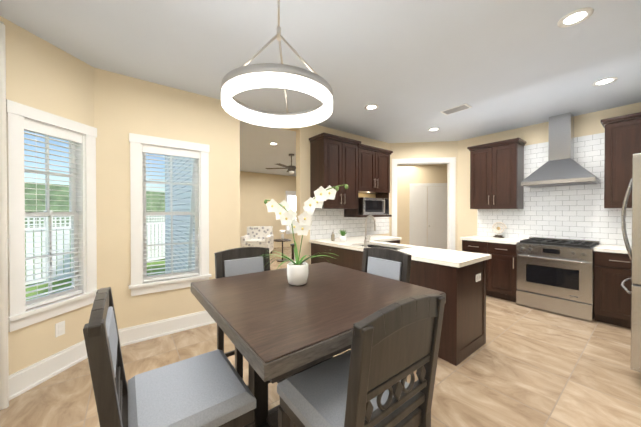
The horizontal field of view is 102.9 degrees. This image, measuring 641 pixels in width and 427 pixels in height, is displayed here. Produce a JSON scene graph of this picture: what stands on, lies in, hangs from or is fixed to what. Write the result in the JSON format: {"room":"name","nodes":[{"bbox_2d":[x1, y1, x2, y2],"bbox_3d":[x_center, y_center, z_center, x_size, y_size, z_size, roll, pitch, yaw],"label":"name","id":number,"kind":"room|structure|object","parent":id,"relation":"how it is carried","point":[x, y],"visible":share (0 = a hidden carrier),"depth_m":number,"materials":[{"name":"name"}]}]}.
{"room":"kitchen","nodes":[
{"label":"kitchen","id":0,"kind":"room"},
{"bbox_2d":[0,16,27,374],"bbox_3d":[-2.471,-0.024,1.538,0.840,2.740,1.151,0,1,-37],"label":"wall","id":1,"kind":"structure","parent":0,"point":[14,34],"depth_m":1.89,"materials":[{"name":"paint"}]},
{"bbox_2d":[0,21,8,409],"bbox_3d":[-2.225,0.012,1.338,0.081,2.630,0.860,0,0,8],"label":"door frame","id":2,"kind":"structure","parent":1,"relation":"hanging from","point":[4,381],"depth_m":1.73,"materials":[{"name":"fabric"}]},
{"bbox_2d":[9,340,87,400],"bbox_3d":[-2.268,1.261,1.677,0.028,0.168,1.598,0,0,8],"label":"baseboard","id":3,"kind":"structure","parent":1,"relation":"attached to","point":[31,376],"depth_m":2.06,"materials":[{"name":"white wood"}]},
{"bbox_2d":[24,29,93,365],"bbox_3d":[-2.235,-0.030,2.229,0.375,2.740,0.467,0,1,-37],"label":"wall","id":4,"kind":"structure","parent":0,"point":[44,75],"depth_m":2.14,"materials":[{"name":"paint"}]},
{"bbox_2d":[6,99,98,331],"bbox_3d":[-2.252,0.018,2.154,0.170,1.671,0.666,0,0,8],"label":"nook window","id":5,"kind":"structure","parent":4,"relation":"in","point":[78,136],"depth_m":2.13,"materials":[{"name":"white wood"}]},
{"bbox_2d":[55,320,64,337],"bbox_3d":[-2.211,0.981,2.171,0.007,0.115,0.070,0,0,8],"label":"outlet","id":6,"kind":"object","parent":4,"relation":"attached to","point":[59,328],"visible":1,"depth_m":2.16,"materials":[{"name":"white plastic"}]},
{"bbox_2d":[94,68,389,328],"bbox_3d":[-0.423,-0.043,3.873,4.620,2.740,0.120,0,1,-37],"label":"wall","id":7,"kind":"structure","parent":0,"point":[124,106],"depth_m":2.77,"materials":[{"name":"paint"}]},
{"bbox_2d":[118,310,215,345],"bbox_3d":[-1.603,1.251,2.891,1.420,0.168,0.028,0,1,-37],"label":"baseboard","id":8,"kind":"structure","parent":7,"relation":"attached to","point":[142,332],"depth_m":2.80,"materials":[{"name":"white wood"}]},
{"bbox_2d":[129,133,211,295],"bbox_3d":[-1.676,0.013,2.886,0.796,1.671,0.170,0,1,-37],"label":"nook window","id":9,"kind":"structure","parent":7,"relation":"in","point":[141,146],"depth_m":2.83,"materials":[{"name":"white wood"}]},
{"bbox_2d":[309,136,360,207],"bbox_3d":[0.254,-0.603,4.083,0.776,1.058,0.342,0,1,-37],"label":"upper cabinet","id":10,"kind":"object","parent":7,"relation":"attached to","point":[358,168],"depth_m":3.91,"materials":[{"name":"brown wood"}]},
{"bbox_2d":[310,209,388,239],"bbox_3d":[0.613,0.154,4.585,1.950,0.505,0.006,0,1,-37],"label":"backsplash","id":11,"kind":"structure","parent":7,"relation":"attached to","point":[326,223],"depth_m":4.37,"materials":[{"name":"tile"}]},
{"bbox_2d":[361,144,392,195],"bbox_3d":[0.837,-0.732,4.527,0.816,0.728,0.342,0,1,-37],"label":"upper cabinet","id":12,"kind":"object","parent":7,"relation":"attached to","point":[375,164],"depth_m":4.40,"materials":[{"name":"brown wood"}]},
{"bbox_2d":[358,197,388,214],"bbox_3d":[0.873,-0.124,4.490,0.670,0.288,0.372,0,1,-37],"label":"microwave","id":13,"kind":"object","parent":12,"relation":"in","point":[372,206],"visible":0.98,"depth_m":4.31,"materials":[{"name":"silver metal"}]},
{"bbox_2d":[240,171,295,247],"bbox_3d":[-1.761,-0.088,9.582,6.940,2.740,0.120,0,1,-37],"label":"wall","id":14,"kind":"structure","parent":0,"point":[257,190],"depth_m":9.25,"materials":[{"name":"paint"}]},
{"bbox_2d":[285,191,295,233],"bbox_3d":[-1.054,-0.044,10.091,0.816,1.671,0.170,0,1,-37],"label":"room window","id":15,"kind":"structure","parent":14,"relation":"in","point":[291,193],"depth_m":9.91,"materials":[{"name":"white wood"}]},
{"bbox_2d":[0,246,640,426],"bbox_3d":[0.208,1.378,5.109,9.490,0.120,9.640,0,1,-37],"label":"floor","id":16,"kind":"structure","parent":0,"point":[525,366],"depth_m":2.08,"materials":[{"name":"tile"}]},
{"bbox_2d":[83,287,255,426],"bbox_3d":[-0.574,0.816,1.010,0.491,1.068,0.443,0,1,-37],"label":"chair","id":17,"kind":"object","parent":16,"relation":"on","point":[210,389],"visible":1,"depth_m":0.94,"materials":[{"name":"grey fabric"}]},
{"bbox_2d":[214,247,270,387],"bbox_3d":[-0.485,0.809,1.884,0.443,1.068,0.491,0,1,-37],"label":"chair","id":18,"kind":"object","parent":16,"relation":"on","point":[237,261],"visible":0.29,"depth_m":1.98,"materials":[{"name":"brown wood"}]},
{"bbox_2d":[241,226,273,253],"bbox_3d":[-1.935,0.856,7.882,0.860,0.880,0.780,0,0,-1],"label":"armchair","id":19,"kind":"object","parent":16,"relation":"on","point":[259,236],"visible":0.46,"depth_m":8.02,"materials":[{"name":"fabric"}]},
{"bbox_2d":[274,230,290,261],"bbox_3d":[-1.048,0.875,7.040,0.480,0.855,0.480,0,1,-37],"label":"table","id":20,"kind":"object","parent":16,"relation":"on","point":[282,239],"visible":0.98,"depth_m":7.00,"materials":[{"name":"brown wood"}]},
{"bbox_2d":[290,244,293,258],"bbox_3d":[-0.230,1.085,7.288,1.100,0.430,0.600,0,0,24],"label":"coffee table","id":21,"kind":"object","parent":16,"relation":"on","point":[292,245],"visible":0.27,"depth_m":7.24,"materials":[{"name":"brown wood"}]},
{"bbox_2d":[191,262,445,426],"bbox_3d":[-0.064,0.890,1.514,1.080,0.912,1.080,0,1,-37],"label":"dining table","id":22,"kind":"object","parent":16,"relation":"on","point":[275,326],"visible":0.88,"depth_m":1.21,"materials":[{"name":"brown wood"}]},
{"bbox_2d":[260,184,347,285],"bbox_3d":[-0.144,0.127,1.577,0.539,0.609,0.595,0,1,-37],"label":"orchid","id":23,"kind":"object","parent":22,"relation":"on","point":[297,270],"visible":1,"depth_m":1.55,"materials":[{"name":"white plant"}]},
{"bbox_2d":[277,293,444,426],"bbox_3d":[0.140,0.816,1.007,0.443,1.068,0.491,0,1,-37],"label":"chair","id":24,"kind":"object","parent":16,"relation":"on","point":[362,382],"visible":1,"depth_m":0.87,"materials":[{"name":"brown wood"}]},
{"bbox_2d":[353,235,401,242],"bbox_3d":[0.897,0.866,4.389,0.762,0.914,0.660,0,1,-37],"label":"countertop","id":25,"kind":"structure","parent":16,"relation":"on","point":[391,239],"depth_m":4.35,"materials":[{"name":"white stone"}]},
{"bbox_2d":[362,247,411,381],"bbox_3d":[0.336,0.809,1.881,0.491,1.068,0.443,0,1,-37],"label":"chair","id":26,"kind":"object","parent":16,"relation":"on","point":[389,263],"visible":0.23,"depth_m":1.96,"materials":[{"name":"grey fabric"}]},
{"bbox_2d":[309,236,490,365],"bbox_3d":[0.791,0.874,3.307,0.720,0.914,2.253,0,1,-37],"label":"kitchen island","id":27,"kind":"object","parent":16,"relation":"on","point":[451,274],"depth_m":2.46,"materials":[{"name":"brown wood"}]},
{"bbox_2d":[331,230,334,240],"bbox_3d":[0.188,0.332,3.849,0.051,0.159,0.057,0,1,-37],"label":"soap dispenser","id":28,"kind":"object","parent":27,"relation":"on","point":[332,237],"visible":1,"depth_m":3.84,"materials":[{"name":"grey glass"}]},
{"bbox_2d":[340,230,346,241],"bbox_3d":[0.337,0.321,3.760,0.145,0.182,0.154,0,1,-37],"label":"plant","id":29,"kind":"object","parent":27,"relation":"on","point":[342,236],"visible":0.96,"depth_m":3.73,"materials":[{"name":"green plant"}]},
{"bbox_2d":[363,215,375,247],"bbox_3d":[0.638,0.219,3.181,0.217,0.395,0.109,0,1,-37],"label":"faucet","id":30,"kind":"object","parent":27,"relation":"on","point":[365,240],"visible":1,"depth_m":3.15,"materials":[{"name":"silver metal"}]},
{"bbox_2d":[476,273,480,281],"bbox_3d":[1.546,0.628,2.501,0.115,0.070,0.007,0,1,-37],"label":"outlet","id":31,"kind":"object","parent":27,"relation":"attached to","point":[478,277],"visible":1,"depth_m":2.50,"materials":[{"name":"white plastic"}]},
{"bbox_2d":[460,235,524,301],"bbox_3d":[2.869,0.867,4.235,0.656,0.915,0.801,0,1,-37],"label":"base cabinet","id":32,"kind":"object","parent":16,"relation":"on","point":[501,273],"visible":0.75,"depth_m":3.94,"materials":[{"name":"brown wood"}]},
{"bbox_2d":[492,222,506,237],"bbox_3d":[3.043,0.274,4.345,0.060,0.266,0.222,0,1,-37],"label":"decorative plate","id":33,"kind":"object","parent":32,"relation":"on","point":[498,228],"visible":1,"depth_m":4.34,"materials":[{"name":"white ceramic"}]},
{"bbox_2d":[516,237,599,320],"bbox_3d":[3.302,0.842,3.578,0.732,0.935,0.760,0,1,-37],"label":"range","id":34,"kind":"object","parent":16,"relation":"on","point":[555,275],"visible":1,"depth_m":3.37,"materials":[{"name":"silver metal"}]},
{"bbox_2d":[594,244,631,328],"bbox_3d":[3.946,0.878,2.822,0.656,0.915,1.216,0,1,-37],"label":"base cabinet","id":35,"kind":"object","parent":16,"relation":"on","point":[612,272],"visible":0.79,"depth_m":3.02,"materials":[{"name":"brown wood"}]},
{"bbox_2d":[621,153,640,372],"bbox_3d":[3.058,0.430,1.977,0.910,1.795,0.951,0,1,-37],"label":"fridge","id":36,"kind":"object","parent":16,"relation":"on","point":[634,253],"visible":1,"depth_m":2.00,"materials":[{"name":"silver metal"}]},
{"bbox_2d":[0,0,640,175],"bbox_3d":[0.208,-1.482,5.086,9.490,0.120,9.640,0,1,-37],"label":"ceiling","id":37,"kind":"structure","parent":0,"point":[411,69],"depth_m":2.23,"materials":[{"name":"paint"}]},
{"bbox_2d":[221,0,332,127],"bbox_3d":[-0.235,-0.988,1.443,0.610,0.809,0.610,0,1,-37],"label":"pendant light","id":38,"kind":"object","parent":37,"relation":"hanging from","point":[244,76],"visible":1,"depth_m":1.28,"materials":[{"name":"silver metal"}]},
{"bbox_2d":[266,154,295,173],"bbox_3d":[-0.671,-1.186,6.160,1.195,0.488,1.212,0,1,-37],"label":"fan","id":39,"kind":"object","parent":37,"relation":"hanging from","point":[291,169],"visible":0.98,"depth_m":6.10,"materials":[{"name":"metal"}]},
{"bbox_2d":[364,104,378,109],"bbox_3d":[0.675,-1.405,3.380,0.184,0.008,0.184,0,1,-37],"label":"recessed light","id":40,"kind":"object","parent":37,"relation":"in","point":[371,107],"visible":1,"depth_m":3.38,"materials":[{"name":"white"}]},
{"bbox_2d":[428,127,439,130],"bbox_3d":[1.903,-1.412,4.292,0.184,0.008,0.184,0,1,-37],"label":"recessed light","id":41,"kind":"object","parent":37,"relation":"in","point":[434,129],"visible":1,"depth_m":4.29,"materials":[{"name":"white"}]},
{"bbox_2d":[440,103,471,114],"bbox_3d":[1.826,-1.403,3.453,0.180,0.012,0.340,0,1,-37],"label":"ceiling vent","id":42,"kind":"object","parent":37,"relation":"in","point":[456,109],"visible":0.96,"depth_m":3.43,"materials":[{"name":"white metal"}]},
{"bbox_2d":[557,7,593,27],"bbox_3d":[1.813,-1.393,1.821,0.184,0.008,0.184,0,1,-37],"label":"recessed light","id":43,"kind":"object","parent":37,"relation":"in","point":[575,17],"visible":1,"depth_m":1.82,"materials":[{"name":"white"}]},
{"bbox_2d":[592,77,617,85],"bbox_3d":[3.018,-1.400,2.715,0.184,0.008,0.184,0,1,-37],"label":"recessed light","id":44,"kind":"object","parent":37,"relation":"in","point":[604,81],"visible":1,"depth_m":2.71,"materials":[{"name":"white"}]},
{"bbox_2d":[397,164,446,244],"bbox_3d":[2.213,-0.071,7.463,3.600,2.740,0.120,0,0,8],"label":"wall","id":45,"kind":"structure","parent":0,"point":[407,175],"depth_m":7.36,"materials":[{"name":"paint"}]},
{"bbox_2d":[409,183,446,248],"bbox_3d":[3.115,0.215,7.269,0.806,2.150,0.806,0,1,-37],"label":"pantry door","id":46,"kind":"structure","parent":45,"relation":"in","point":[427,216],"depth_m":7.27,"materials":[{"name":"white wood"}]},
{"bbox_2d":[389,141,457,250],"bbox_3d":[2.054,-0.053,5.163,1.301,2.740,0.120,0,0,8],"label":"wall","id":47,"kind":"structure","parent":0,"point":[443,149],"depth_m":5.09,"materials":[{"name":"paint"}]},
{"bbox_2d":[392,157,455,249],"bbox_3d":[2.055,0.107,5.164,1.210,2.420,0.160,0,0,8],"label":"trim","id":48,"kind":"structure","parent":47,"relation":"attached to","point":[450,162],"depth_m":5.08,"materials":[{"name":"white wood"}]},
{"bbox_2d":[457,102,640,250],"bbox_3d":[3.670,-0.042,3.833,0.120,2.740,3.190,0,1,-37],"label":"wall","id":49,"kind":"structure","parent":0,"point":[587,124],"depth_m":4.42,"materials":[{"name":"paint"}]},
{"bbox_2d":[467,138,525,208],"bbox_3d":[2.965,-0.622,4.328,0.376,1.092,0.744,0,1,-37],"label":"upper cabinet","id":50,"kind":"object","parent":49,"relation":"attached to","point":[496,174],"visible":1,"depth_m":4.17,"materials":[{"name":"brown wood"}]},
{"bbox_2d":[477,133,631,245],"bbox_3d":[3.745,-0.343,3.627,0.006,1.515,2.765,0,1,-37],"label":"backsplash","id":51,"kind":"structure","parent":49,"relation":"attached to","point":[579,212],"depth_m":3.76,"materials":[{"name":"tile"}]},
{"bbox_2d":[521,112,600,187],"bbox_3d":[3.407,-0.907,3.645,0.500,1.003,0.760,0,1,-37],"label":"range hood","id":52,"kind":"object","parent":49,"relation":"attached to","point":[561,167],"visible":1,"depth_m":3.60,"materials":[{"name":"silver metal"}]},
{"bbox_2d":[601,112,640,207],"bbox_3d":[3.965,-0.627,3.016,0.376,1.122,0.864,0,1,-37],"label":"upper cabinet","id":53,"kind":"object","parent":49,"relation":"attached to","point":[622,139],"visible":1,"depth_m":3.14,"materials":[{"name":"brown wood"}]},
{"label":"outside","id":54,"kind":"structure","parent":0,"visible":0},
{"bbox_2d":[25,227,164,299],"bbox_3d":[-24.994,1.915,5.380,57.000,0.100,51.000,0,1,-37],"label":"ground","id":55,"kind":"structure","parent":54,"point":[70,284],"depth_m":7.73,"materials":[{"name":"green plant"}]},
{"bbox_2d":[25,211,164,284],"bbox_3d":[-8.870,0.924,2.351,0.130,1.930,24.065,0,0,19],"label":"fence","id":56,"kind":"object","parent":55,"relation":"on","point":[159,228],"visible":0.17,"depth_m":7.02,"materials":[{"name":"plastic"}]},
{"bbox_2d":[25,182,164,232],"bbox_3d":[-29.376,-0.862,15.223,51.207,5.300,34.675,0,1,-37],"label":"tree","id":57,"kind":"object","parent":55,"relation":"on","point":[155,201],"depth_m":24.38,"materials":[{"name":"plant"}]},
{"bbox_2d":[165,156,194,272],"bbox_3d":[-2.984,-1.160,5.402,0.063,6.050,5.430,0,1,-37],"label":"siding","id":58,"kind":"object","parent":55,"relation":"on","point":[179,219],"visible":0.19,"depth_m":5.44,"materials":[{"name":"plastic"}]},
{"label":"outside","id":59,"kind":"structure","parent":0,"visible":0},
{"bbox_2d":[288,195,295,228],"bbox_3d":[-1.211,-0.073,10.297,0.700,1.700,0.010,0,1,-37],"label":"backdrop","id":60,"kind":"structure","parent":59,"point":[292,205],"depth_m":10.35,"materials":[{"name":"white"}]}
]}

